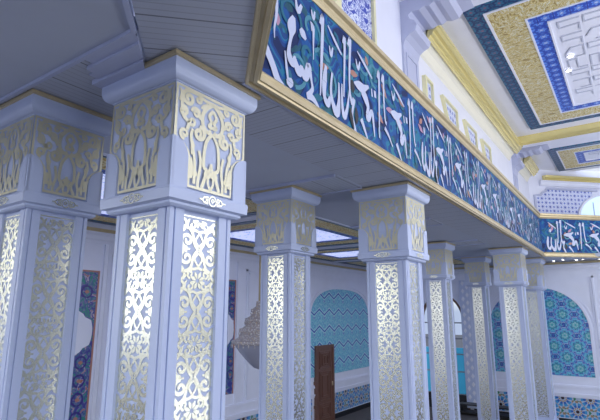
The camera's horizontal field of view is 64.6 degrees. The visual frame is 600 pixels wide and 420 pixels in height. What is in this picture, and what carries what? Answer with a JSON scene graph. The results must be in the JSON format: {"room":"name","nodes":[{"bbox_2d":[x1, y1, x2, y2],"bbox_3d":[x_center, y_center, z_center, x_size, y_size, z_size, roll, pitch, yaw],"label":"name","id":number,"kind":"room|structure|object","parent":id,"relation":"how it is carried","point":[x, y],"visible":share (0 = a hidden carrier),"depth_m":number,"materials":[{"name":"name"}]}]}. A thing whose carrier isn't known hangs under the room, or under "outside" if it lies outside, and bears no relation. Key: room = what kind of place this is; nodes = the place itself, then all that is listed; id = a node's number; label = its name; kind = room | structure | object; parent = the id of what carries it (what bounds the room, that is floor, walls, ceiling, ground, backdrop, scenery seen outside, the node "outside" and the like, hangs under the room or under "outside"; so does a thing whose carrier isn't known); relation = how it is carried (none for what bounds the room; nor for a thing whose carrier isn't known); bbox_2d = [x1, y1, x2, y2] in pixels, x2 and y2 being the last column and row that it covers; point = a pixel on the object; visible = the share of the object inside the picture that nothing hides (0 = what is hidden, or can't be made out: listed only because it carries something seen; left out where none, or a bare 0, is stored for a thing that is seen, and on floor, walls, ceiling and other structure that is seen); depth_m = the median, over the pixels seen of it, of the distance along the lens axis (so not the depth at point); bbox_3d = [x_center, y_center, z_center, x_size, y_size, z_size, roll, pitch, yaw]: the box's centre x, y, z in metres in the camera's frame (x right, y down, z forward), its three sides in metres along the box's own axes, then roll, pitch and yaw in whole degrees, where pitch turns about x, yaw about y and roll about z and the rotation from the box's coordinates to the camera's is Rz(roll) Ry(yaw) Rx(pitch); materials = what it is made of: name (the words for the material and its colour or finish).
{"room":"mosque","nodes":[
{"label":"mosque","id":0,"kind":"room"},
{"bbox_2d":[0,60,113,117],"bbox_3d":[-1.763,-0.819,3.606,1.520,0.100,0.660,-8,-15,34],"label":"ceiling","id":1,"kind":"structure","parent":0,"point":[74,85],"depth_m":3.29,"materials":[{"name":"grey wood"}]},
{"bbox_2d":[0,0,133,97],"bbox_3d":[-2.792,-1.383,1.295,10.300,0.200,4.420,-8,-15,34],"label":"ceiling","id":2,"kind":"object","parent":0,"point":[37,37],"depth_m":2.65,"materials":[{"name":"grey paint"}]},
{"bbox_2d":[0,0,137,103],"bbox_3d":[-2.182,-0.961,2.739,1.939,0.030,9.487,9,-15,-36],"label":"trim","id":3,"kind":"object","parent":2,"relation":"attached to","point":[126,3],"visible":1,"depth_m":2.85,"materials":[{"name":"paint"}]},
{"bbox_2d":[134,16,146,61],"bbox_3d":[-0.943,-0.960,2.997,0.580,0.100,0.570,-8,-15,34],"label":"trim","id":4,"kind":"object","parent":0,"point":[138,32],"visible":0.09,"depth_m":2.71,"materials":[{"name":"grey paint"}]},
{"bbox_2d":[131,0,255,82],"bbox_3d":[-0.131,-1.547,0.279,0.629,0.120,6.505,2,-12,-10],"label":"ceiling","id":5,"kind":"structure","parent":0,"point":[216,33],"depth_m":2.61,"materials":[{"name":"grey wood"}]},
{"bbox_2d":[83,221,369,419],"bbox_3d":[-2.004,2.592,10.979,0.250,5.882,17.450,-8,-15,34],"label":"wall","id":6,"kind":"structure","parent":0,"point":[93,253],"depth_m":11.60,"materials":[{"name":"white paint"}]},
{"bbox_2d":[68,270,99,419],"bbox_3d":[-3.737,2.415,8.220,0.020,2.730,0.341,-8,-15,34],"label":"panel","id":7,"kind":"object","parent":6,"relation":"attached to","point":[82,368],"visible":0.96,"depth_m":8.23,"materials":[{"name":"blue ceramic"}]},
{"bbox_2d":[90,245,110,419],"bbox_3d":[-3.566,2.262,8.486,0.040,3.300,0.110,-8,-15,34],"label":"trim","id":8,"kind":"structure","parent":6,"relation":"attached to","point":[94,401],"depth_m":8.48,"materials":[{"name":"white paint"}]},
{"bbox_2d":[99,255,113,419],"bbox_3d":[-2.701,2.599,9.698,0.030,3.110,2.800,-8,-15,34],"label":"wall frame","id":9,"kind":"object","parent":6,"relation":"attached to","point":[113,255],"visible":0.11,"depth_m":8.58,"materials":[{"name":"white paint"}]},
{"bbox_2d":[225,280,235,394],"bbox_3d":[-1.628,2.965,11.211,0.020,2.610,0.241,-8,-15,34],"label":"panel","id":10,"kind":"object","parent":6,"relation":"attached to","point":[232,283],"visible":1,"depth_m":11.18,"materials":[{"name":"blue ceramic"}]},
{"bbox_2d":[233,261,240,403],"bbox_3d":[-1.497,2.888,11.402,0.040,3.300,0.110,-8,-15,34],"label":"trim","id":11,"kind":"structure","parent":6,"relation":"attached to","point":[238,262],"depth_m":11.38,"materials":[{"name":"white paint"}]},
{"bbox_2d":[231,215,256,223],"bbox_3d":[-1.498,0.220,8.609,3.790,0.055,0.280,-8,-15,34],"label":"trim","id":12,"kind":"structure","parent":6,"relation":"attached to","point":[252,217],"depth_m":8.22,"materials":[{"name":"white paint"}]},
{"bbox_2d":[243,269,258,400],"bbox_3d":[-0.677,3.212,12.550,0.030,3.110,2.300,-8,-15,34],"label":"wall frame","id":13,"kind":"object","parent":6,"relation":"attached to","point":[248,270],"visible":0.34,"depth_m":11.76,"materials":[{"name":"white paint"}]},
{"bbox_2d":[225,385,314,419],"bbox_3d":[-3.218,4.144,8.582,0.055,0.340,12.750,-8,-15,34],"label":"rail","id":14,"kind":"object","parent":6,"relation":"attached to","point":[249,407],"visible":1,"depth_m":11.22,"materials":[{"name":"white paint"}]},
{"bbox_2d":[236,399,312,419],"bbox_3d":[-0.696,5.378,12.067,0.020,0.600,3.710,-8,-15,34],"label":"dado","id":15,"kind":"object","parent":6,"relation":"attached to","point":[252,417],"visible":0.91,"depth_m":11.56,"materials":[{"name":"blue tile"}]},
{"bbox_2d":[314,344,334,419],"bbox_3d":[0.742,5.160,14.144,0.120,2.190,1.050,-8,-15,34],"label":"door","id":16,"kind":"structure","parent":6,"relation":"in","point":[324,379],"depth_m":14.13,"materials":[{"name":"brown wood"}]},
{"bbox_2d":[310,286,368,377],"bbox_3d":[1.378,3.836,15.440,0.037,2.702,4.167,-8,-15,34],"label":"tile panel","id":17,"kind":"object","parent":6,"relation":"attached to","point":[339,315],"visible":0.67,"depth_m":15.43,"materials":[{"name":"teal tile"}]},
{"bbox_2d":[85,226,599,277],"bbox_3d":[3.759,0.170,7.255,13.950,0.275,17.200,-8,-15,34],"label":"crown molding","id":18,"kind":"structure","parent":6,"relation":"attached to","point":[96,237],"depth_m":14.26,"materials":[{"name":"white paint"}]},
{"bbox_2d":[328,260,360,262],"bbox_3d":[2.549,1.445,14.313,3.790,0.055,0.280,-8,-15,34],"label":"trim","id":19,"kind":"structure","parent":6,"relation":"attached to","point":[347,260],"depth_m":15.05,"materials":[{"name":"gold paint"}]},
{"bbox_2d":[335,373,369,391],"bbox_3d":[1.989,5.720,15.920,0.055,0.340,3.380,-8,-15,34],"label":"rail","id":20,"kind":"object","parent":6,"relation":"attached to","point":[359,380],"visible":0.61,"depth_m":15.50,"materials":[{"name":"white paint"}]},
{"bbox_2d":[335,384,369,412],"bbox_3d":[1.960,6.182,15.810,0.020,0.600,3.190,-8,-15,34],"label":"dado","id":21,"kind":"object","parent":6,"relation":"attached to","point":[350,398],"visible":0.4,"depth_m":15.42,"materials":[{"name":"blue tile"}]},
{"bbox_2d":[335,402,370,418],"bbox_3d":[1.979,6.553,15.749,0.030,0.140,3.380,-8,-15,34],"label":"baseboard","id":22,"kind":"structure","parent":6,"relation":"attached to","point":[357,408],"depth_m":15.31,"materials":[{"name":"black paint"}]},
{"bbox_2d":[103,153,461,260],"bbox_3d":[0.198,0.043,7.693,0.060,0.114,20.600,-8,-15,34],"label":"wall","id":23,"kind":"structure","parent":0,"point":[104,154],"depth_m":8.06,"materials":[{"name":"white paint"}]},
{"bbox_2d":[245,174,361,197],"bbox_3d":[-0.030,-0.295,6.048,1.520,0.100,0.620,-8,-15,34],"label":"cross beam","id":24,"kind":"structure","parent":0,"point":[337,183],"depth_m":5.79,"materials":[{"name":"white paint"}]},
{"bbox_2d":[246,174,361,194],"bbox_3d":[-0.039,-0.250,6.044,1.500,0.038,0.680,-8,-15,34],"label":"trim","id":25,"kind":"structure","parent":24,"relation":"attached to","point":[330,175],"depth_m":5.78,"materials":[{"name":"paint"}]},
{"bbox_2d":[134,0,530,202],"bbox_3d":[1.998,-1.456,7.609,0.250,2.758,20.000,-8,-15,34],"label":"wall","id":26,"kind":"structure","parent":0,"point":[388,25],"depth_m":7.63,"materials":[{"name":"white paint"}]},
{"bbox_2d":[86,34,144,88],"bbox_3d":[-1.106,-0.901,2.933,0.710,0.050,0.300,-8,-15,34],"label":"crown molding","id":27,"kind":"structure","parent":26,"relation":"attached to","point":[125,58],"depth_m":2.90,"materials":[{"name":"paint"}]},
{"bbox_2d":[334,0,376,44],"bbox_3d":[0.643,-2.318,5.519,0.060,1.450,1.000,-8,-15,34],"label":"window","id":28,"kind":"structure","parent":26,"relation":"in","point":[362,12],"depth_m":5.72,"materials":[{"name":"blue glass"}]},
{"bbox_2d":[422,74,434,103],"bbox_3d":[2.011,-1.625,7.387,0.060,0.880,0.360,-8,-15,34],"label":"window","id":29,"kind":"structure","parent":26,"relation":"in","point":[427,84],"depth_m":7.46,"materials":[{"name":"gold metal"}]},
{"bbox_2d":[399,0,491,88],"bbox_3d":[5.017,-2.587,4.633,8.300,1.805,0.570,-8,-15,34],"label":"arch","id":30,"kind":"object","parent":26,"relation":"attached to","point":[416,16],"visible":0.76,"depth_m":6.82,"materials":[{"name":"grey paint"}]},
{"bbox_2d":[440,94,458,128],"bbox_3d":[2.615,-1.442,8.239,0.060,0.880,0.820,-8,-15,34],"label":"window","id":31,"kind":"structure","parent":26,"relation":"in","point":[450,111],"depth_m":8.33,"materials":[{"name":"gold metal"}]},
{"bbox_2d":[462,119,477,147],"bbox_3d":[3.342,-1.222,9.263,0.060,0.880,0.830,-8,-15,34],"label":"window","id":32,"kind":"structure","parent":26,"relation":"in","point":[471,134],"depth_m":9.35,"materials":[{"name":"gold metal"}]},
{"bbox_2d":[480,138,491,162],"bbox_3d":[4.029,-1.015,10.231,0.060,0.880,0.720,-8,-15,34],"label":"window","id":33,"kind":"structure","parent":26,"relation":"in","point":[486,149],"depth_m":10.34,"materials":[{"name":"gold metal"}]},
{"bbox_2d":[420,25,599,160],"bbox_3d":[7.055,-2.604,7.641,8.300,0.500,6.580,-8,-15,34],"label":"crown molding","id":34,"kind":"structure","parent":26,"relation":"attached to","point":[442,56],"depth_m":9.29,"materials":[{"name":"yellow"}]},
{"bbox_2d":[519,156,538,181],"bbox_3d":[6.698,-1.251,13.939,0.370,0.500,1.500,-8,-15,34],"label":"crown molding","id":35,"kind":"structure","parent":26,"relation":"attached to","point":[530,169],"depth_m":13.86,"materials":[{"name":"yellow"}]},
{"bbox_2d":[511,135,599,189],"bbox_3d":[9.272,-1.300,10.630,8.300,1.805,0.500,-8,-15,34],"label":"arch","id":36,"kind":"object","parent":26,"relation":"attached to","point":[517,164],"visible":0.72,"depth_m":12.70,"materials":[{"name":"grey paint"}]},
{"bbox_2d":[317,244,358,249],"bbox_3d":[0.810,0.919,11.863,3.790,0.055,0.280,-8,-15,34],"label":"trim","id":37,"kind":"structure","parent":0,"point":[350,245],"depth_m":11.73,"materials":[{"name":"gold paint"}]},
{"bbox_2d":[103,133,580,264],"bbox_3d":[3.310,0.313,9.192,3.360,0.200,14.550,-8,-15,34],"label":"ceiling","id":38,"kind":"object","parent":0,"point":[266,164],"visible":0.12,"depth_m":5.67,"materials":[{"name":"grey paint"}]},
{"bbox_2d":[238,83,538,256],"bbox_3d":[2.888,0.179,8.319,0.630,0.120,12.800,-8,-15,34],"label":"ceiling beam","id":39,"kind":"structure","parent":0,"point":[270,123],"depth_m":4.75,"materials":[{"name":"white paint"}]},
{"bbox_2d":[242,82,539,255],"bbox_3d":[3.948,0.374,9.001,1.802,0.055,14.589,-11,-16,42],"label":"trim","id":40,"kind":"structure","parent":39,"relation":"attached to","point":[243,83],"depth_m":4.36,"materials":[{"name":"paint"}]},
{"bbox_2d":[245,0,599,257],"bbox_3d":[3.467,-0.698,6.721,3.904,1.212,18.865,-7,-14,28],"label":"frieze","id":41,"kind":"object","parent":39,"relation":"on","point":[309,57],"visible":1,"depth_m":4.90,"materials":[{"name":"blue tile"}]},
{"bbox_2d":[349,217,442,229],"bbox_3d":[1.714,0.233,8.506,1.520,0.100,0.600,-8,-15,34],"label":"cross beam","id":42,"kind":"structure","parent":0,"point":[431,221],"depth_m":8.19,"materials":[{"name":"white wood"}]},
{"bbox_2d":[335,406,509,419],"bbox_3d":[2.850,4.011,3.341,120.000,0.100,130.000,-8,-15,34],"label":"floor","id":43,"kind":"structure","parent":0,"point":[363,414],"depth_m":14.74,"materials":[{"name":"carpet"}]},
{"bbox_2d":[0,88,112,419],"bbox_3d":[-1.919,1.543,3.227,0.670,4.678,0.670,-8,-15,34],"label":"column","id":44,"kind":"structure","parent":43,"relation":"on","point":[51,147],"depth_m":3.33,"materials":[{"name":"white paint"}]},
{"bbox_2d":[100,48,260,419],"bbox_3d":[-0.816,1.451,2.801,0.770,4.678,0.770,-8,-15,34],"label":"column","id":45,"kind":"structure","parent":43,"relation":"on","point":[175,182],"depth_m":2.87,"materials":[{"name":"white paint"}]},
{"bbox_2d":[250,185,321,419],"bbox_3d":[-0.178,2.070,5.681,0.670,4.678,0.670,-8,-15,34],"label":"column","id":46,"kind":"structure","parent":43,"relation":"on","point":[285,230],"depth_m":5.73,"materials":[{"name":"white paint"}]},
{"bbox_2d":[350,181,430,419],"bbox_3d":[1.170,2.053,5.600,0.770,4.678,0.770,-8,-15,34],"label":"column","id":47,"kind":"structure","parent":43,"relation":"on","point":[392,233],"depth_m":5.61,"materials":[{"name":"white paint"}]},
{"bbox_2d":[422,241,460,419],"bbox_3d":[3.088,3.058,10.285,0.670,4.678,0.670,-8,-15,34],"label":"column","id":48,"kind":"structure","parent":43,"relation":"on","point":[438,272],"depth_m":10.22,"materials":[{"name":"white paint"}]},
{"bbox_2d":[461,256,499,419],"bbox_3d":[4.998,3.636,12.976,0.670,4.678,0.670,-8,-15,34],"label":"column","id":49,"kind":"structure","parent":43,"relation":"on","point":[477,270],"depth_m":12.87,"materials":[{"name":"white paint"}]},
{"bbox_2d":[460,402,509,417],"bbox_3d":[5.830,6.226,14.705,1.700,0.340,0.380,-8,-15,34],"label":"shoe rack","id":50,"kind":"object","parent":43,"relation":"on","point":[462,410],"visible":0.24,"depth_m":14.86,"materials":[{"name":"black paint"}]},
{"bbox_2d":[488,246,537,419],"bbox_3d":[5.103,3.243,11.143,0.770,4.678,0.770,-8,-15,34],"label":"column","id":51,"kind":"structure","parent":43,"relation":"on","point":[509,263],"depth_m":11.05,"materials":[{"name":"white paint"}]},
{"bbox_2d":[525,257,558,419],"bbox_3d":[6.688,3.723,13.377,0.770,4.678,0.770,-8,-15,34],"label":"column","id":52,"kind":"structure","parent":43,"relation":"on","point":[544,387],"depth_m":13.19,"materials":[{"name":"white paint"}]},
{"bbox_2d":[452,240,484,244],"bbox_3d":[3.367,0.733,10.835,1.520,0.100,0.600,-8,-15,34],"label":"cross beam","id":53,"kind":"structure","parent":0,"point":[478,241],"depth_m":10.54,"materials":[{"name":"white wood"}]},
{"bbox_2d":[448,239,484,245],"bbox_3d":[3.358,0.778,10.832,1.500,0.038,0.660,-8,-15,34],"label":"cross beam","id":54,"kind":"structure","parent":53,"relation":"attached to","point":[472,239],"depth_m":10.42,"materials":[{"name":"paint"}]},
{"bbox_2d":[398,0,599,171],"bbox_3d":[5.550,-3.307,5.797,8.550,0.100,19.500,-8,-15,34],"label":"ceiling","id":55,"kind":"structure","parent":0,"point":[459,30],"depth_m":9.44,"materials":[{"name":"white paint"}]},
{"bbox_2d":[463,0,599,129],"bbox_3d":[6.562,-2.832,7.591,6.200,0.055,5.700,-8,-15,34],"label":"ceiling panel","id":56,"kind":"object","parent":55,"relation":"attached to","point":[528,43],"visible":1,"depth_m":8.14,"materials":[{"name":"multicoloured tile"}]},
{"bbox_2d":[522,132,599,147],"bbox_3d":[8.973,-2.209,10.384,8.300,0.120,0.450,-8,-15,34],"label":"ceiling beam","id":57,"kind":"structure","parent":55,"relation":"attached to","point":[595,133],"depth_m":12.05,"materials":[{"name":"white paint"}]},
{"bbox_2d":[547,140,599,170],"bbox_3d":[10.009,-1.807,12.363,6.100,0.055,2.450,-8,-15,34],"label":"field","id":58,"kind":"object","parent":55,"relation":"attached to","point":[583,155],"visible":0.99,"depth_m":13.56,"materials":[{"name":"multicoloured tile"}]},
{"bbox_2d":[422,260,599,419],"bbox_3d":[8.732,3.721,13.825,13.950,4.870,0.250,-8,-15,34],"label":"wall","id":59,"kind":"structure","parent":0,"point":[580,289],"depth_m":14.19,"materials":[{"name":"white paint"}]},
{"bbox_2d":[424,299,470,409],"bbox_3d":[4.939,4.785,16.231,1.524,3.800,0.082,-8,-15,34],"label":"window","id":60,"kind":"structure","parent":59,"relation":"in","point":[456,308],"depth_m":16.05,"materials":[{"name":"teal"}]},
{"bbox_2d":[459,280,476,408],"bbox_3d":[5.634,4.375,15.657,0.520,4.080,0.052,-8,-15,34],"label":"strip","id":61,"kind":"object","parent":59,"relation":"attached to","point":[463,289],"visible":0.68,"depth_m":15.69,"materials":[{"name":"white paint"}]},
{"bbox_2d":[497,391,508,411],"bbox_3d":[6.457,5.963,14.789,1.060,0.600,0.020,-8,-15,34],"label":"dado","id":62,"kind":"object","parent":59,"relation":"attached to","point":[502,396],"visible":0.2,"depth_m":14.86,"materials":[{"name":"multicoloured tile"}]},
{"bbox_2d":[474,409,576,419],"bbox_3d":[9.996,5.813,12.305,10.680,0.140,0.030,-8,-15,34],"label":"baseboard","id":63,"kind":"structure","parent":59,"relation":"attached to","point":[474,409],"depth_m":13.92,"materials":[{"name":"black paint"}]},
{"bbox_2d":[490,284,599,377],"bbox_3d":[7.315,3.645,14.668,3.077,2.712,0.037,-8,-15,34],"label":"tile panel","id":64,"kind":"object","parent":59,"relation":"attached to","point":[570,332],"visible":0.52,"depth_m":14.21,"materials":[{"name":"teal tile"}]},
{"bbox_2d":[491,276,599,362],"bbox_3d":[7.317,3.666,14.666,3.300,3.110,0.030,-8,-15,34],"label":"wall frame","id":65,"kind":"object","parent":59,"relation":"attached to","point":[591,277],"visible":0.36,"depth_m":14.00,"materials":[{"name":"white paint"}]},
{"bbox_2d":[496,379,599,398],"bbox_3d":[9.989,4.980,12.473,10.680,0.340,0.055,-8,-15,34],"label":"rail","id":66,"kind":"object","parent":59,"relation":"attached to","point":[580,391],"visible":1,"depth_m":13.85,"materials":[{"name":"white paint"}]},
{"bbox_2d":[555,396,599,419],"bbox_3d":[9.025,5.589,13.048,5.110,0.600,0.020,-8,-15,34],"label":"dado","id":67,"kind":"object","parent":59,"relation":"attached to","point":[566,407],"visible":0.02,"depth_m":13.72,"materials":[{"name":"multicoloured tile"}]},
{"bbox_2d":[525,256,599,259],"bbox_3d":[7.912,1.316,13.613,3.210,0.120,0.629,2,-12,-10],"label":"diagonal beam","id":68,"kind":"structure","parent":0,"point":[535,256],"depth_m":13.72,"materials":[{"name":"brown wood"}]},
{"bbox_2d":[528,170,599,206],"bbox_3d":[10.522,0.181,15.351,7.100,2.808,0.200,2,-12,-10],"label":"wall","id":69,"kind":"structure","parent":0,"point":[534,188],"depth_m":15.04,"materials":[{"name":"white paint"}]},
{"bbox_2d":[533,187,597,214],"bbox_3d":[8.388,0.060,14.856,2.280,1.520,0.042,2,-12,-10],"label":"tile panel","id":70,"kind":"object","parent":69,"relation":"attached to","point":[555,200],"visible":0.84,"depth_m":14.89,"materials":[{"name":"grey paint"}]},
{"bbox_2d":[539,175,599,188],"bbox_3d":[10.744,-0.813,15.408,6.576,0.340,0.180,2,-12,-10],"label":"crown molding","id":71,"kind":"structure","parent":69,"relation":"attached to","point":[550,183],"depth_m":14.99,"materials":[{"name":"white paint"}]},
{"bbox_2d":[578,194,599,214],"bbox_3d":[9.857,0.216,15.079,2.377,1.511,0.051,2,-12,-10],"label":"window","id":72,"kind":"structure","parent":69,"relation":"in","point":[590,206],"depth_m":15.02,"materials":[{"name":"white glass"}]},
{"bbox_3d":[-1.388,0.179,8.789,3.880,0.100,20.600,-8,-15,34],"label":"ceiling","id":73,"kind":"structure","parent":0,"visible":0},
{"bbox_2d":[87,156,256,225],"bbox_3d":[-2.593,-0.124,6.970,3.600,0.030,3.600,-8,-15,34],"label":"coffer","id":74,"kind":"object","parent":73,"relation":"attached to","point":[103,218],"visible":0.02,"depth_m":7.74,"materials":[{"name":"white paint"}]},
{"bbox_2d":[230,218,358,248],"bbox_3d":[-0.313,0.566,10.184,3.600,0.030,3.600,-8,-15,34],"label":"coffer","id":75,"kind":"object","parent":73,"relation":"attached to","point":[242,234],"visible":0.26,"depth_m":9.96,"materials":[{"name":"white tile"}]},
{"bbox_2d":[231,225,260,368],"bbox_3d":[-0.713,1.535,8.578,1.028,2.560,1.022,-8,-15,34],"label":"chandelier","id":76,"kind":"object","parent":75,"relation":"hanging from","point":[247,343],"visible":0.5,"depth_m":8.15,"materials":[{"name":"clear glass"}]},
{"bbox_2d":[233,332,259,341],"bbox_3d":[-0.713,2.239,8.427,0.940,0.140,0.940,-8,-15,34],"label":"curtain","id":77,"kind":"object","parent":76,"relation":"hanging from","point":[244,336],"depth_m":8.10,"materials":[{"name":"beige fabric"}]},
{"bbox_2d":[241,322,259,328],"bbox_3d":[-0.713,2.044,8.469,0.680,0.140,0.680,-8,-15,34],"label":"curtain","id":78,"kind":"object","parent":76,"relation":"hanging from","point":[248,325],"depth_m":8.24,"materials":[{"name":"beige fabric"}]},
{"bbox_2d":[248,312,259,317],"bbox_3d":[-0.713,1.868,8.507,0.480,0.140,0.480,-8,-15,34],"label":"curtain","id":79,"kind":"object","parent":76,"relation":"hanging from","point":[254,314],"depth_m":8.36,"materials":[{"name":"beige fabric"}]},
{"bbox_2d":[253,301,259,308],"bbox_3d":[-0.713,1.711,8.541,0.280,0.140,0.280,-8,-15,34],"label":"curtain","id":80,"kind":"object","parent":76,"relation":"hanging from","point":[258,302],"depth_m":8.47,"materials":[{"name":"beige fabric"}]},
{"bbox_2d":[310,247,359,261],"bbox_3d":[1.739,1.187,13.075,3.600,0.030,2.600,-8,-15,34],"label":"coffer","id":81,"kind":"object","parent":73,"relation":"attached to","point":[349,253],"visible":0.34,"depth_m":13.41,"materials":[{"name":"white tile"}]},
{"bbox_2d":[338,258,463,266],"bbox_3d":[3.563,1.739,15.646,3.600,0.030,3.000,-8,-15,34],"label":"coffer","id":82,"kind":"object","parent":73,"relation":"attached to","point":[455,261],"visible":0.2,"depth_m":15.73,"materials":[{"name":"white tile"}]},
{"bbox_3d":[5.134,1.268,13.326,1.520,0.100,0.600,-8,-15,34],"label":"cross beam","id":83,"kind":"structure","parent":0,"visible":0},
{"bbox_2d":[453,255,492,259],"bbox_3d":[5.125,1.313,13.322,1.500,0.038,0.660,-8,-15,34],"label":"cross beam","id":84,"kind":"structure","parent":83,"relation":"attached to","point":[477,255],"depth_m":13.16,"materials":[{"name":"paint"}]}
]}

